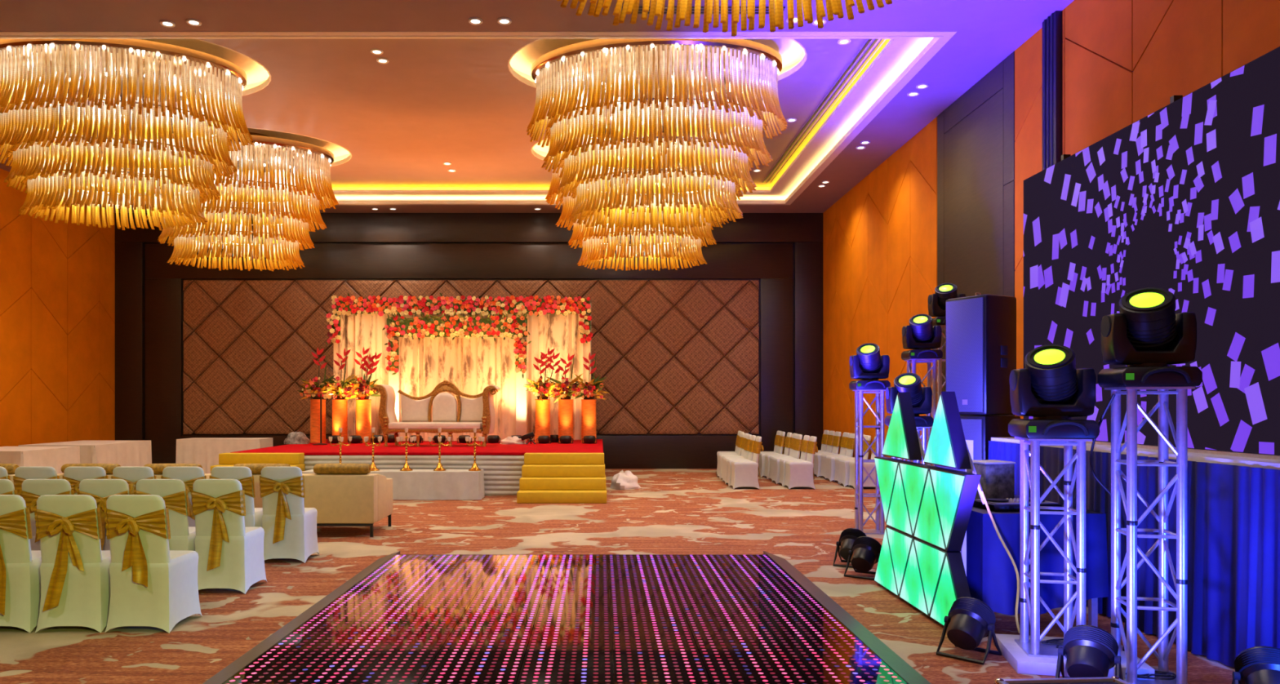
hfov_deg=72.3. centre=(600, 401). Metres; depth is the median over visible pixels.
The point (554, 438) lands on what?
uplight
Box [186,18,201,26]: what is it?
recessed light
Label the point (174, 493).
banquet chair
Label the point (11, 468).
bolster cushion
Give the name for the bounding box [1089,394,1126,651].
cable
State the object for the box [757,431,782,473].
banquet chair
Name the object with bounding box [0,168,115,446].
wall
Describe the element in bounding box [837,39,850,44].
recessed light
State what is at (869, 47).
light
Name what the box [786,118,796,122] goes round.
recessed light
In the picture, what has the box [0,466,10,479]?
banquet chair
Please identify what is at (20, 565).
banquet chair
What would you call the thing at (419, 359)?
drape
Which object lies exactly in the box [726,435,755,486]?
banquet chair
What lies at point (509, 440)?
crumpled cloth
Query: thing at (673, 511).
floor
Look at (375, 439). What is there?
uplight
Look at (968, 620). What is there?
light
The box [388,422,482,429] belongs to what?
seat cushion
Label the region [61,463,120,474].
bolster cushion
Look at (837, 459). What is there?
banquet chair
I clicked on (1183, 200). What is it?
video screen
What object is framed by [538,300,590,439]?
drape
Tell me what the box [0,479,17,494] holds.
banquet chair
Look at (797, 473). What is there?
banquet chair
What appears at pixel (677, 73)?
chandelier
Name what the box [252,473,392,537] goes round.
sofa
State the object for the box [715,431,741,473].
banquet chair
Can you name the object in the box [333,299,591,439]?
backdrop
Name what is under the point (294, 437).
wrapped bundle
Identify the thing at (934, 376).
truss tower
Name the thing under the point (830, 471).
banquet chair
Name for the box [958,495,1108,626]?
table
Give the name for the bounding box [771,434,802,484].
banquet chair
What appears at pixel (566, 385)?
flower arrangement
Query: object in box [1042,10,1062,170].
trim
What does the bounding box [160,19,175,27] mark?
recessed light
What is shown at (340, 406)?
pedestal
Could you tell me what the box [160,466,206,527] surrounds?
banquet chair
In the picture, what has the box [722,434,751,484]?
banquet chair
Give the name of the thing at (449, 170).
recessed light
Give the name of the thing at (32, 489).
banquet chair
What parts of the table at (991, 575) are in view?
leg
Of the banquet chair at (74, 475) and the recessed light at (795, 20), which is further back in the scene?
the recessed light at (795, 20)
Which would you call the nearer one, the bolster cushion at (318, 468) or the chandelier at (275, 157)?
the bolster cushion at (318, 468)
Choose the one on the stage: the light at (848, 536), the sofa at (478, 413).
the sofa at (478, 413)
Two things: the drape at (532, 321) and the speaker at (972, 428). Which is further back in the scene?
the drape at (532, 321)
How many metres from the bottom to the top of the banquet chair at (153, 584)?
0.912 m
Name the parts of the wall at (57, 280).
wall panel, wall panel, wall panel, wall panel, wall panel, wall panel, wall panel, wall panel, wall panel, wall panel, wall panel, wall panel, wall panel, wall panel, wall panel, wall panel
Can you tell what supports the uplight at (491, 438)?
on the stage
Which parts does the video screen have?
post, post, rail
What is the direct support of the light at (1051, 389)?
on the truss tower at (1029, 475)
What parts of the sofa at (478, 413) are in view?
arm, leg, leg, leg, medallion frame, crest rail, leg, medallion frame, leg, arm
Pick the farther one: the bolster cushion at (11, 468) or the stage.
the stage
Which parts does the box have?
lid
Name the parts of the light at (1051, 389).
handle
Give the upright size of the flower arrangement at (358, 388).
1.161 m
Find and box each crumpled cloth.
[499,435,525,444]
[609,470,640,489]
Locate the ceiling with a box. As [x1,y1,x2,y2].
[0,0,1074,213]
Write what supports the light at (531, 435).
on the stage
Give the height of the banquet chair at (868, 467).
0.912 m
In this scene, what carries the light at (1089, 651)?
on the floor at (673, 511)
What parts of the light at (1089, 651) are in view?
bracket knob, bracket knob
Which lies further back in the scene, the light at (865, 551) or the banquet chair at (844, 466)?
the banquet chair at (844, 466)
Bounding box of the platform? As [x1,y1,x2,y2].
[988,437,1279,667]
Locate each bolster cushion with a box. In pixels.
[0,463,18,474]
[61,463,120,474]
[143,463,202,474]
[233,463,290,474]
[313,463,371,474]
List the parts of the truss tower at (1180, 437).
plate, plate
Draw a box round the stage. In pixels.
[230,439,603,495]
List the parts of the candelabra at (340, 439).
stem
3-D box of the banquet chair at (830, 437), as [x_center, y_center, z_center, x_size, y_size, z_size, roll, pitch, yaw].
[4.654,1.064,18.309,0.555,0.912,0.438,0,0,1]
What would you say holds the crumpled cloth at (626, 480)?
on the floor at (673, 511)
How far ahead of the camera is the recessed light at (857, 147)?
14.68 m
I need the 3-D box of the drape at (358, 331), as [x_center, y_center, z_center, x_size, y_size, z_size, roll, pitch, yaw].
[-5.129,-0.680,18.613,1.103,2.980,0.093,0,0,0]
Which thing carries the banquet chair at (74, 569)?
on the floor at (673, 511)
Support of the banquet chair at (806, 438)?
on the floor at (673, 511)
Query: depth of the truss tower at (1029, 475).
5.00 m
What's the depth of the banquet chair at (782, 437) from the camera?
17.66 m
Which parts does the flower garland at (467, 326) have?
flower, flower, flower, flower, flower, flower, flower, flower, flower, flower, flower, flower, flower, flower, flower, flower, flower, flower, flower, flower, flower, flower, flower, flower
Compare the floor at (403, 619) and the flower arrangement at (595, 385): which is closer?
the floor at (403, 619)
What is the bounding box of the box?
[966,459,1015,499]
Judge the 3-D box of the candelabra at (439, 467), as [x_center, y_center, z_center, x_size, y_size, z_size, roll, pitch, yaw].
[-2.536,0.749,13.800,0.272,0.675,0.270,0,0,34]
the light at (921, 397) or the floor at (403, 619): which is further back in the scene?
the light at (921, 397)
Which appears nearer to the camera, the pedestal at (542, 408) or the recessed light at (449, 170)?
the recessed light at (449, 170)
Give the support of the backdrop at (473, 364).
on the stage
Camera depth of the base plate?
4.90 m
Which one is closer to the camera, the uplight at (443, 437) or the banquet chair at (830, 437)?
the uplight at (443, 437)
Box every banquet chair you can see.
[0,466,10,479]
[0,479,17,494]
[0,494,41,632]
[13,466,59,495]
[19,479,74,550]
[33,494,111,632]
[62,466,108,494]
[76,479,131,550]
[103,494,202,633]
[111,466,155,494]
[133,479,195,551]
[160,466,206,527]
[191,479,266,594]
[208,466,262,528]
[259,466,319,563]
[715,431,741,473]
[716,431,743,475]
[716,432,744,479]
[720,433,749,481]
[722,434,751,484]
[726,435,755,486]
[729,435,764,488]
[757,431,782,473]
[758,431,785,476]
[764,432,792,479]
[768,433,797,481]
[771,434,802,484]
[778,435,809,486]
[783,435,817,488]
[813,431,841,476]
[815,431,835,453]
[817,430,829,451]
[819,432,849,477]
[825,433,854,481]
[833,434,864,484]
[837,435,871,486]
[848,435,875,488]
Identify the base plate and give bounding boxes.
[993,633,1154,679]
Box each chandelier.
[0,39,253,231]
[133,130,338,271]
[526,39,787,230]
[545,130,740,271]
[556,0,892,36]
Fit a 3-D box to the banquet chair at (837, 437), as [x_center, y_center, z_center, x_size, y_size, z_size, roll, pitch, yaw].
[4.649,1.064,17.834,0.555,0.912,0.438,0,0,1]
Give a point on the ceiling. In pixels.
(451, 89)
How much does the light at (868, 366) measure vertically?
0.543 m
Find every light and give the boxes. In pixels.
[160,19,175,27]
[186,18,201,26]
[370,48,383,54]
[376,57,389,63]
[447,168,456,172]
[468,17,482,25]
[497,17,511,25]
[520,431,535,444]
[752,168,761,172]
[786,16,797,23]
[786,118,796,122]
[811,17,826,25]
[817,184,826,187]
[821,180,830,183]
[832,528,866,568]
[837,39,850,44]
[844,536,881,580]
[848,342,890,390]
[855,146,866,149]
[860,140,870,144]
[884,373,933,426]
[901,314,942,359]
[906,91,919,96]
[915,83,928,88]
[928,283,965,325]
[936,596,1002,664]
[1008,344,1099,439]
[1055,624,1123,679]
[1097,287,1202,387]
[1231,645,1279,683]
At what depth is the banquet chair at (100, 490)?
6.87 m
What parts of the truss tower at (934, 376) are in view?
plate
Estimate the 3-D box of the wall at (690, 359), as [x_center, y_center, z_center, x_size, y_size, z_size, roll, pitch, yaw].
[-2.975,-1.780,19.950,16.450,6.600,0.300,0,0,0]
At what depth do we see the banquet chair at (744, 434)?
16.86 m
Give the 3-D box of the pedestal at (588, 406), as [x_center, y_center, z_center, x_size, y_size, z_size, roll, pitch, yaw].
[-0.231,0.385,17.550,0.310,0.870,0.310,0,0,0]
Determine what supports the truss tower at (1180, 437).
on the floor at (673, 511)
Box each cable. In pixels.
[980,491,1020,633]
[1041,639,1063,648]
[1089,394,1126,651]
[1125,670,1176,679]
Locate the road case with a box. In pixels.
[994,675,1129,683]
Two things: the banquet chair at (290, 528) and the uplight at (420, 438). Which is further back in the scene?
the uplight at (420, 438)
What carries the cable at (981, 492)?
hanging from the booth
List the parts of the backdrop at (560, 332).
post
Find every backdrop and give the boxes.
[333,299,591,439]
[388,337,527,441]
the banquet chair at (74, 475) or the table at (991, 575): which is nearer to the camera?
the table at (991, 575)
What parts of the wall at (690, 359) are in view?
panel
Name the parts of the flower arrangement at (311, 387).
stem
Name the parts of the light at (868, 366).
handle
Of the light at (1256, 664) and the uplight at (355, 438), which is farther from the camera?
the uplight at (355, 438)
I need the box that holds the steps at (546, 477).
[516,453,606,503]
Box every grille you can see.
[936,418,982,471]
[946,297,983,412]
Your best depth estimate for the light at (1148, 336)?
4.70 m
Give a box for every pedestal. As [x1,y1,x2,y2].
[310,399,326,443]
[332,399,347,443]
[355,399,371,443]
[534,399,550,443]
[558,399,573,443]
[581,399,596,443]
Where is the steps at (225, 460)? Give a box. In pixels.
[210,453,305,471]
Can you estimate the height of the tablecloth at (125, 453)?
0.745 m
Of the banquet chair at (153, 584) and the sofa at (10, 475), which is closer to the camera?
the banquet chair at (153, 584)
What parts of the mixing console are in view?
plate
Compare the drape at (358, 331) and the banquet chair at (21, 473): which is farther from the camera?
the drape at (358, 331)
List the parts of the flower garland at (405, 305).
flower, flower, flower, flower, flower, flower, flower, flower, flower, flower, flower, flower, flower, flower, flower, flower, flower, flower, flower, flower, flower, flower, flower, flower, flower, flower, flower, flower, flower, flower, flower, flower, flower, flower, flower, flower, flower, flower, flower, flower, flower, flower, flower, flower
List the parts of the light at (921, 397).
handle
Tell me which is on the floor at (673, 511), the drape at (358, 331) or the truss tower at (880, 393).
the truss tower at (880, 393)
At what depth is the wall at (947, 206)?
11.33 m
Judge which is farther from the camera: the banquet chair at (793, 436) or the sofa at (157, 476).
the banquet chair at (793, 436)
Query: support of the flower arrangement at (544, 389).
on the pedestal at (542, 408)
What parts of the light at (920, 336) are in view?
handle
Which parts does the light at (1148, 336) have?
handle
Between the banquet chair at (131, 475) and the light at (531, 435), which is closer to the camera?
the banquet chair at (131, 475)
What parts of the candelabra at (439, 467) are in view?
stem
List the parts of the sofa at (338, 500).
leg frame, leg, armrest, leg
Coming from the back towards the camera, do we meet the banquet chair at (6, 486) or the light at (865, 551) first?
the light at (865, 551)
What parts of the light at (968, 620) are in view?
bracket knob, bracket knob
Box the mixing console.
[973,497,1062,511]
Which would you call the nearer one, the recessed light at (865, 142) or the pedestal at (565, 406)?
the recessed light at (865, 142)
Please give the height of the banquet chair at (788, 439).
0.912 m
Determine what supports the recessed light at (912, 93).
in the ceiling
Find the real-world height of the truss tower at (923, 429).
1.270 m
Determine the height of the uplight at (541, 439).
0.154 m
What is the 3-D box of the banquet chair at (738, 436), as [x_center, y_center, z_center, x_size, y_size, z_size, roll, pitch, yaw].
[2.676,1.064,17.837,0.554,0.912,0.438,0,0,-2]
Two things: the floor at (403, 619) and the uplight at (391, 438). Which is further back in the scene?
the uplight at (391, 438)
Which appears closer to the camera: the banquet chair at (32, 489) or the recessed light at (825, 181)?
the banquet chair at (32, 489)
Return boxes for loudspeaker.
[946,293,1016,415]
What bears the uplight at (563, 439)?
on the stage
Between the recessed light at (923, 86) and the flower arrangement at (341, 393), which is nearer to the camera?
the recessed light at (923, 86)
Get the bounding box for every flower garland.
[325,293,592,344]
[382,311,531,377]
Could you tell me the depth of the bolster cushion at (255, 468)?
9.84 m
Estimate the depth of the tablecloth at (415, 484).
13.54 m
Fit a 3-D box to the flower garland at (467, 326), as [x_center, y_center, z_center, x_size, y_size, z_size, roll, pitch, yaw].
[-2.925,-1.175,17.807,3.050,1.406,0.286,0,0,0]
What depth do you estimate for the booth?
6.12 m
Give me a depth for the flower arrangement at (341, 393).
17.47 m
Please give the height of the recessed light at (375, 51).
0.018 m
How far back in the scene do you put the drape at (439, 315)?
18.63 m
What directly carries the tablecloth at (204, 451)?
on the banquet table
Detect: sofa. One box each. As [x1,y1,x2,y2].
[8,474,14,484]
[57,473,210,479]
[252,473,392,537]
[371,380,501,446]
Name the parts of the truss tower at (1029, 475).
plate, plate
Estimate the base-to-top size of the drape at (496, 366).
2.400 m
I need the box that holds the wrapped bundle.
[284,431,310,444]
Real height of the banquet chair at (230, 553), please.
0.912 m
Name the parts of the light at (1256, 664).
bracket knob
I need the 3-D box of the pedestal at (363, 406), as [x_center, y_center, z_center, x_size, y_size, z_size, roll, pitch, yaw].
[-4.754,0.385,17.550,0.310,0.870,0.310,0,0,0]
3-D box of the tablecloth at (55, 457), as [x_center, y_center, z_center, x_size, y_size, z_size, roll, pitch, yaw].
[-9.661,1.143,14.411,1.381,0.745,1.613,0,0,0]
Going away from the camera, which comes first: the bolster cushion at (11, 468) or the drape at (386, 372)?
the bolster cushion at (11, 468)
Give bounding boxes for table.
[302,393,336,444]
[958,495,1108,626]
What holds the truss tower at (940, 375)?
on the floor at (673, 511)
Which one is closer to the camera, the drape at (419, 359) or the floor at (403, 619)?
the floor at (403, 619)
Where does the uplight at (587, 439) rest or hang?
on the stage
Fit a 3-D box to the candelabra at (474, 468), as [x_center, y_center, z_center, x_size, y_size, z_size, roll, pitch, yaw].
[-1.980,0.749,13.800,0.270,0.675,0.272,0,0,-20]
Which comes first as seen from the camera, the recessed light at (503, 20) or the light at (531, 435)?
the recessed light at (503, 20)
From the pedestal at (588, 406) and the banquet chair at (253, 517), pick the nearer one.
the banquet chair at (253, 517)
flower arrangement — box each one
[297,346,335,399]
[320,348,357,399]
[343,346,382,399]
[524,346,560,401]
[545,353,583,403]
[570,352,609,399]
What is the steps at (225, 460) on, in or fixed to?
on the floor at (673, 511)
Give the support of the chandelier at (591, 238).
hanging from the ceiling
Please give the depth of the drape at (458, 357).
18.07 m
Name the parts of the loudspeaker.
handle, handle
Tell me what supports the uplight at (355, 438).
on the stage
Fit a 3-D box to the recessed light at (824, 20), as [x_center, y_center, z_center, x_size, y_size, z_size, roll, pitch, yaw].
[2.460,-4.269,9.826,0.164,0.018,0.164,0,0,0]
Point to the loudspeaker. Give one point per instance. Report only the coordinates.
(981, 329)
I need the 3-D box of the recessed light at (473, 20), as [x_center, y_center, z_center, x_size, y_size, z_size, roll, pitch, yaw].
[-1.400,-4.269,9.809,0.164,0.018,0.164,0,0,0]
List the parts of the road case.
edge rail, lid panel, edge rail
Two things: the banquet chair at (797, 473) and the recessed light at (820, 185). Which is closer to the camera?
the banquet chair at (797, 473)
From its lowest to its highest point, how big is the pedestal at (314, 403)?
0.870 m
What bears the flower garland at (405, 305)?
attached to the backdrop at (560, 332)
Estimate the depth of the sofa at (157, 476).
9.81 m
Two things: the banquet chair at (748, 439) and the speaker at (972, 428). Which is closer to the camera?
the speaker at (972, 428)
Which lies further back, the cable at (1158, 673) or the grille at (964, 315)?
the grille at (964, 315)
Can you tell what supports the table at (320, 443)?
on the stage
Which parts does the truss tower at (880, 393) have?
plate, plate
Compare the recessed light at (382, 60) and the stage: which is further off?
the stage
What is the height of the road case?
0.412 m
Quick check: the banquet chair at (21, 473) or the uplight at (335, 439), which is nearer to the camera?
the banquet chair at (21, 473)
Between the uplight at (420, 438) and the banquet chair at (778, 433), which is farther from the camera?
the banquet chair at (778, 433)
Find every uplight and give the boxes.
[327,435,339,443]
[347,435,362,443]
[370,435,384,443]
[387,435,395,442]
[408,435,422,443]
[432,435,446,443]
[457,435,471,443]
[486,435,500,443]
[536,435,551,444]
[550,435,558,442]
[558,435,573,444]
[582,435,596,444]
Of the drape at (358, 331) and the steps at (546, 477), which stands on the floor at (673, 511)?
the steps at (546, 477)
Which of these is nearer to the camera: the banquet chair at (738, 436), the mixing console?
the mixing console
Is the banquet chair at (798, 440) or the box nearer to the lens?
the box
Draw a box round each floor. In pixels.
[0,468,1235,683]
[202,551,931,683]
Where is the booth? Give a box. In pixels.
[874,391,985,628]
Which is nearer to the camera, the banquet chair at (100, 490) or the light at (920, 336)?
the banquet chair at (100, 490)
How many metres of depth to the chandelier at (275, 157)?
15.40 m
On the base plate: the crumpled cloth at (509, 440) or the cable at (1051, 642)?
the cable at (1051, 642)
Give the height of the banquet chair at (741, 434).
0.912 m
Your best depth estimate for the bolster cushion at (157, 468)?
9.84 m
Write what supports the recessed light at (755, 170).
in the ceiling
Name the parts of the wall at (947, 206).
wall panel, wall panel, wall panel, wall panel, wall panel, wall panel, wall panel, wall panel, wall panel, wall panel, wall panel, wall panel, wall panel, wall panel, wall panel, wall panel, wall panel, wall panel, wall panel, wall panel, wall panel, wall panel, wall panel, wall panel, wall panel, wood panel, wood panel, wood panel, wood panel, wood panel, wall panel, wall panel, wall panel, wall panel, wall panel, wall panel, wall panel, wall panel, wall panel, wall panel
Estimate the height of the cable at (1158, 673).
0.035 m
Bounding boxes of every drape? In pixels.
[333,314,384,438]
[384,314,436,435]
[400,337,438,440]
[436,314,487,318]
[438,337,477,440]
[477,337,515,440]
[487,314,538,439]
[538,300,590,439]
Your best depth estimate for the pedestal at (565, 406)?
17.42 m
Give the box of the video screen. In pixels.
[1023,46,1279,460]
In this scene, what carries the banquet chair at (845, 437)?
on the floor at (673, 511)
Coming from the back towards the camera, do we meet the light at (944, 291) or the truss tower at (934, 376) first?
the light at (944, 291)
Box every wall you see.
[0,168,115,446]
[115,213,822,468]
[822,0,1279,465]
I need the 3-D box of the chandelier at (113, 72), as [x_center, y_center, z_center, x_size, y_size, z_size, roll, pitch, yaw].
[-6.599,-3.681,11.892,3.626,2.398,2.416,0,0,-6]
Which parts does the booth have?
lit panel, lit panel, panel frame, panel frame, lit panel, lit panel, lit panel, panel frame, panel frame, panel frame, lit panel, lit panel, panel frame, panel frame, lit panel, lit panel, panel frame, panel frame, lit panel, lit panel, lit panel, panel frame, panel frame, panel frame, post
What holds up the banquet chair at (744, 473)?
on the floor at (673, 511)
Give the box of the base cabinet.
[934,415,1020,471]
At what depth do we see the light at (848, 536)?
8.07 m
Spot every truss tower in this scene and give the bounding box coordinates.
[852,389,885,534]
[888,426,929,464]
[904,358,939,466]
[932,324,961,466]
[1014,436,1092,658]
[1104,386,1195,683]
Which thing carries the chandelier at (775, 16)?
hanging from the ceiling
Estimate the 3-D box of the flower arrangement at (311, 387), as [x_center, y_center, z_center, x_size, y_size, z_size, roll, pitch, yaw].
[-5.642,-0.560,17.485,0.743,1.077,0.740,0,0,11]
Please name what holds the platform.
on the floor at (673, 511)
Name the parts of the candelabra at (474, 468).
stem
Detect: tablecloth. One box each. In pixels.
[0,446,79,473]
[18,440,151,466]
[175,437,273,473]
[302,469,484,500]
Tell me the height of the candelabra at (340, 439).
0.675 m
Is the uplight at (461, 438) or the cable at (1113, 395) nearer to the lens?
the cable at (1113, 395)

